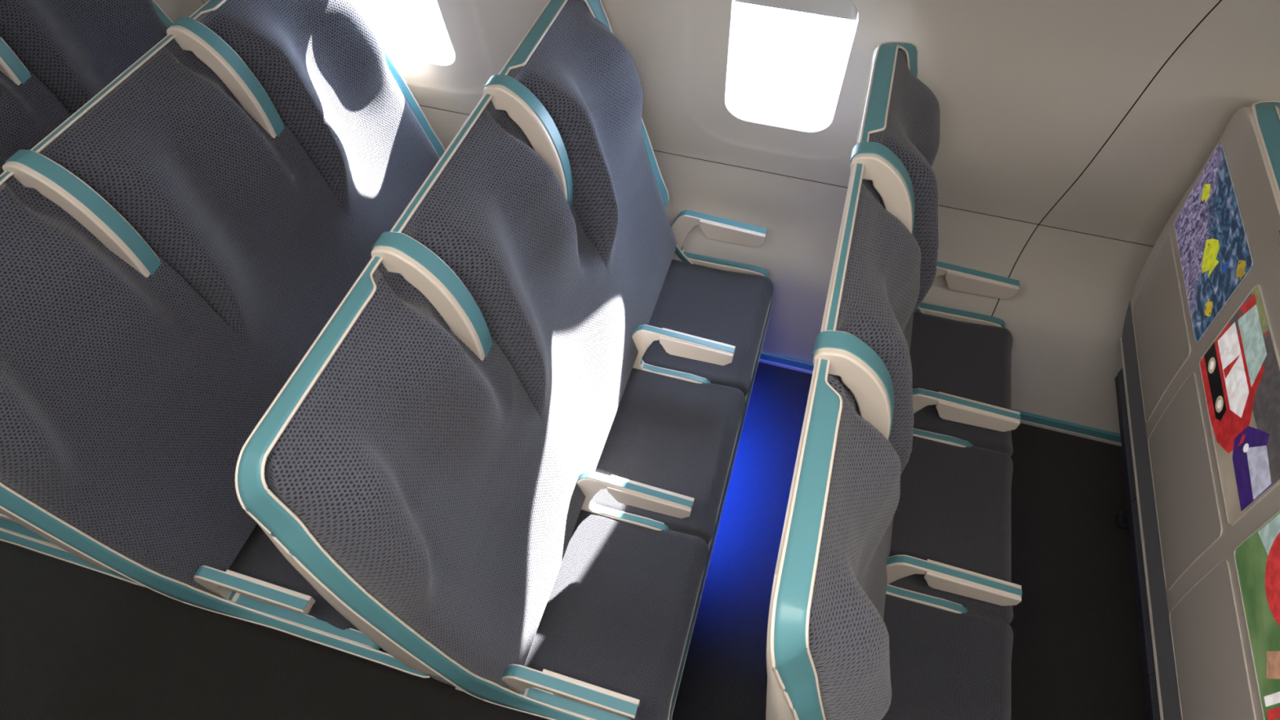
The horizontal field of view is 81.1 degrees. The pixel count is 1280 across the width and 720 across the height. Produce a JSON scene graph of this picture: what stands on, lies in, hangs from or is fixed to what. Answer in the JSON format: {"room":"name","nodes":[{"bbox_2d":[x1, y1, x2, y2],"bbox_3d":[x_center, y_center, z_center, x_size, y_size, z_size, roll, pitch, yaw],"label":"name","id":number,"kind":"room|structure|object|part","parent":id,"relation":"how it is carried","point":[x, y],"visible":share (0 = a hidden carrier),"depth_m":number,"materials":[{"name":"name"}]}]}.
{"room":"aircraft cabin","nodes":[
{"label":"aircraft cabin","id":0,"kind":"room"},
{"bbox_2d":[0,361,1148,719],"bbox_3d":[-0.107,1.518,1.760,6.500,0.050,3.950,13,55,9],"label":"floor","id":1,"kind":"structure","parent":0,"point":[77,642],"depth_m":2.23,"materials":[{"name":"carpet"}]},
{"bbox_2d":[0,0,173,586],"bbox_3d":[-1.405,-0.227,2.118,0.853,1.396,1.492,13,55,9],"label":"airplane seats","id":2,"kind":"object","parent":1,"relation":"on","point":[56,55],"visible":0.12,"depth_m":1.97,"materials":[{"name":"grey fabric"}]},
{"bbox_3d":[-1.543,0.393,1.835,0.457,0.221,0.029,13,55,9],"label":"armrest","id":3,"kind":"part","parent":2,"relation":"part of","materials":[{"name":"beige plastic"}]},
{"bbox_2d":[0,67,71,174],"bbox_3d":[-1.642,-0.462,1.956,0.309,0.818,0.470,13,55,9],"label":"cushion","id":4,"kind":"object","parent":2,"relation":"on","point":[31,108],"depth_m":1.93,"materials":[{"name":"grey fabric"}]},
{"bbox_2d":[0,0,167,114],"bbox_3d":[-1.514,-0.821,2.213,0.309,0.824,0.449,13,55,9],"label":"cushion","id":5,"kind":"object","parent":2,"relation":"on","point":[71,50],"depth_m":2.03,"materials":[{"name":"grey fabric"}]},
{"bbox_2d":[0,0,445,678],"bbox_3d":[-0.690,-0.056,1.999,0.853,1.396,1.492,13,55,9],"label":"airplane seats","id":6,"kind":"object","parent":1,"relation":"on","point":[172,251],"visible":0.65,"depth_m":1.64,"materials":[{"name":"grey fabric"}]},
{"bbox_2d":[0,175,285,591],"bbox_3d":[-1.063,0.086,1.561,0.309,0.824,0.505,13,55,9],"label":"cushion","id":7,"kind":"object","parent":6,"relation":"on","point":[131,402],"depth_m":1.50,"materials":[{"name":"grey fabric"}]},
{"bbox_2d":[39,38,372,382],"bbox_3d":[-0.927,-0.291,1.838,0.309,0.818,0.470,13,55,9],"label":"cushion","id":8,"kind":"object","parent":6,"relation":"on","point":[185,146],"depth_m":1.68,"materials":[{"name":"grey fabric"}]},
{"bbox_3d":[-0.828,0.564,1.717,0.457,0.221,0.029,13,55,9],"label":"armrest","id":9,"kind":"part","parent":6,"relation":"part of","materials":[{"name":"beige plastic"}]},
{"bbox_2d":[228,524,359,631],"bbox_3d":[-0.794,0.445,1.947,0.407,0.101,0.472,13,55,9],"label":"seat cushion","id":10,"kind":"object","parent":6,"relation":"on","point":[259,558],"depth_m":1.83,"materials":[{"name":"grey fabric"}]},
{"bbox_2d":[195,0,439,248],"bbox_3d":[-0.798,-0.649,2.095,0.309,0.824,0.449,13,55,9],"label":"cushion","id":11,"kind":"object","parent":6,"relation":"on","point":[330,82],"depth_m":1.97,"materials":[{"name":"grey fabric"}]},
{"bbox_2d":[235,0,773,719],"bbox_3d":[0.025,0.116,1.881,0.853,1.396,1.492,13,55,9],"label":"airplane seats","id":12,"kind":"object","parent":1,"relation":"on","point":[505,455],"visible":1,"depth_m":1.60,"materials":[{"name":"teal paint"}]},
{"bbox_2d":[264,262,585,687],"bbox_3d":[-0.348,0.258,1.442,0.309,0.824,0.505,13,55,9],"label":"cushion","id":13,"kind":"object","parent":12,"relation":"on","point":[410,468],"depth_m":1.28,"materials":[{"name":"grey fabric"}]},
{"bbox_2d":[400,99,638,476],"bbox_3d":[-0.211,-0.119,1.720,0.309,0.818,0.470,13,55,9],"label":"cushion","id":14,"kind":"object","parent":12,"relation":"on","point":[502,209],"depth_m":1.56,"materials":[{"name":"grey fabric"}]},
{"bbox_3d":[-0.113,0.736,1.598,0.457,0.221,0.029,13,55,9],"label":"armrest","id":15,"kind":"part","parent":12,"relation":"part of","materials":[{"name":"beige plastic"}]},
{"bbox_2d":[507,0,676,331],"bbox_3d":[-0.083,-0.478,1.976,0.309,0.824,0.449,13,55,9],"label":"cushion","id":16,"kind":"object","parent":12,"relation":"on","point":[570,60],"depth_m":1.81,"materials":[{"name":"grey fabric"}]},
{"bbox_2d":[524,510,708,719],"bbox_3d":[-0.079,0.616,1.828,0.407,0.101,0.472,13,55,9],"label":"seat cushion","id":17,"kind":"object","parent":12,"relation":"on","point":[620,614],"depth_m":1.80,"materials":[{"name":"grey fabric"}]},
{"bbox_3d":[-0.039,0.360,1.871,0.338,0.221,0.025,13,55,9],"label":"armrest","id":18,"kind":"part","parent":12,"relation":"part of","materials":[{"name":"beige plastic"}]},
{"bbox_2d":[591,368,746,543],"bbox_3d":[0.053,0.248,2.095,0.407,0.102,0.466,13,55,9],"label":"seat cushion","id":19,"kind":"object","parent":12,"relation":"on","point":[679,432],"depth_m":2.07,"materials":[{"name":"grey fabric"}]},
{"bbox_3d":[0.092,-0.005,2.136,0.338,0.221,0.025,13,55,9],"label":"armrest","id":20,"kind":"part","parent":12,"relation":"part of","materials":[{"name":"beige plastic"}]},
{"bbox_2d":[641,258,773,395],"bbox_3d":[0.182,-0.111,2.356,0.407,0.101,0.450,13,55,9],"label":"seat cushion","id":21,"kind":"object","parent":12,"relation":"on","point":[722,302],"depth_m":2.33,"materials":[{"name":"grey fabric"}]},
{"bbox_3d":[0.239,-0.371,2.401,0.367,0.221,0.029,13,55,9],"label":"armrest","id":22,"kind":"part","parent":12,"relation":"part of","materials":[{"name":"beige plastic"}]},
{"bbox_2d":[765,41,1022,719],"bbox_3d":[0.740,0.287,1.762,0.853,1.396,1.492,13,55,9],"label":"airplane seats","id":23,"kind":"object","parent":1,"relation":"on","point":[893,597],"visible":1,"depth_m":1.50,"materials":[{"name":"grey fabric"}]},
{"bbox_2d":[808,373,900,719],"bbox_3d":[0.367,0.429,1.324,0.309,0.824,0.505,13,55,9],"label":"cushion","id":24,"kind":"object","parent":23,"relation":"on","point":[855,468],"depth_m":1.04,"materials":[{"name":"grey fabric"}]},
{"bbox_2d":[835,178,920,559],"bbox_3d":[0.504,0.052,1.601,0.309,0.818,0.470,13,55,9],"label":"cushion","id":25,"kind":"object","parent":23,"relation":"on","point":[878,255],"depth_m":1.33,"materials":[{"name":"grey fabric"}]},
{"bbox_2d":[868,50,939,352],"bbox_3d":[0.632,-0.307,1.858,0.309,0.824,0.449,13,55,9],"label":"cushion","id":26,"kind":"object","parent":23,"relation":"on","point":[904,112],"depth_m":1.58,"materials":[{"name":"grey fabric"}]},
{"bbox_2d":[880,594,1013,719],"bbox_3d":[0.636,0.787,1.710,0.407,0.101,0.472,13,55,9],"label":"seat cushion","id":27,"kind":"object","parent":23,"relation":"on","point":[950,660],"depth_m":1.73,"materials":[{"name":"grey fabric"}]},
{"bbox_2d":[888,435,1013,624],"bbox_3d":[0.768,0.420,1.976,0.407,0.102,0.466,13,55,9],"label":"seat cushion","id":28,"kind":"object","parent":23,"relation":"on","point":[953,508],"depth_m":1.94,"materials":[{"name":"grey fabric"}]},
{"bbox_3d":[0.676,0.531,1.752,0.338,0.221,0.025,13,55,9],"label":"armrest","id":29,"kind":"part","parent":23,"relation":"part of","materials":[{"name":"beige plastic"}]},
{"bbox_2d":[909,311,1013,456],"bbox_3d":[0.898,0.061,2.237,0.407,0.101,0.450,13,55,9],"label":"seat cushion","id":30,"kind":"object","parent":23,"relation":"on","point":[962,355],"depth_m":2.22,"materials":[{"name":"black fabric"}]},
{"bbox_3d":[0.807,0.166,2.017,0.338,0.221,0.025,13,55,9],"label":"armrest","id":31,"kind":"part","parent":23,"relation":"part of","materials":[{"name":"beige plastic"}]},
{"bbox_3d":[0.954,-0.200,2.283,0.367,0.221,0.029,13,55,9],"label":"armrest","id":32,"kind":"part","parent":23,"relation":"part of","materials":[{"name":"beige plastic"}]},
{"bbox_2d":[1114,100,1279,719],"bbox_3d":[1.456,0.458,1.644,0.853,1.396,1.492,13,55,9],"label":"partition wall","id":33,"kind":"object","parent":1,"relation":"on","point":[1197,383],"visible":1,"depth_m":1.49,"materials":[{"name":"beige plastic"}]},
{"bbox_3d":[1.649,0.444,2.291,0.209,0.370,0.050,13,55,9],"label":"leg","id":34,"kind":"part","parent":33,"relation":"part of","materials":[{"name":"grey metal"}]},
{"bbox_2d":[1117,368,1136,501],"bbox_3d":[1.613,0.232,2.119,0.407,0.101,0.450,13,55,9],"label":"seat cushion","id":35,"kind":"object","parent":33,"relation":"on","point":[1121,387],"depth_m":2.17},
{"bbox_2d":[1131,498,1155,674],"bbox_3d":[1.484,0.591,1.858,0.407,0.102,0.466,13,55,9],"label":"seat cushion","id":36,"kind":"object","parent":33,"relation":"on","point":[1148,652],"depth_m":1.91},
{"bbox_2d":[1148,672,1160,719],"bbox_3d":[1.352,0.959,1.591,0.407,0.101,0.472,13,55,9],"label":"seat cushion","id":37,"kind":"object","parent":33,"relation":"on","point":[1153,691],"depth_m":1.76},
{"bbox_3d":[0.977,0.465,1.141,0.013,0.090,0.062,13,55,9],"label":"pictured arm","id":38,"kind":"part","parent":33,"relation":"part of"},
{"bbox_2d":[154,0,1279,433],"bbox_3d":[0.379,-0.463,1.827,6.500,2.170,0.715,13,55,9],"label":"wall","id":39,"kind":"structure","parent":0,"point":[1072,132],"depth_m":1.99,"materials":[{"name":"plastic"}]},
{"bbox_2d":[353,0,455,65],"bbox_3d":[-0.677,-1.003,2.040,0.292,0.452,0.134,13,55,9],"label":"window","id":40,"kind":"structure","parent":39,"relation":"in","point":[408,54],"depth_m":2.24,"materials":[{"name":"white"}]},
{"bbox_2d":[724,0,858,132],"bbox_3d":[0.367,-0.753,1.867,0.292,0.452,0.134,13,55,9],"label":"window","id":41,"kind":"structure","parent":39,"relation":"in","point":[843,9],"depth_m":1.80,"materials":[{"name":"white"}]},
{"bbox_2d":[734,0,857,20],"bbox_3d":[0.356,-0.823,1.698,0.284,0.074,0.024,13,55,9],"label":"shade","id":42,"kind":"object","parent":41,"relation":"attached to","point":[843,9],"depth_m":1.71,"materials":[{"name":"grey plastic"}]},
{"bbox_2d":[759,351,1121,446],"bbox_3d":[0.438,-0.026,2.819,6.500,0.050,0.036,13,55,9],"label":"baseboard","id":43,"kind":"structure","parent":39,"relation":"attached to","point":[1030,419],"depth_m":2.64,"materials":[{"name":"teal paint"}]}
]}

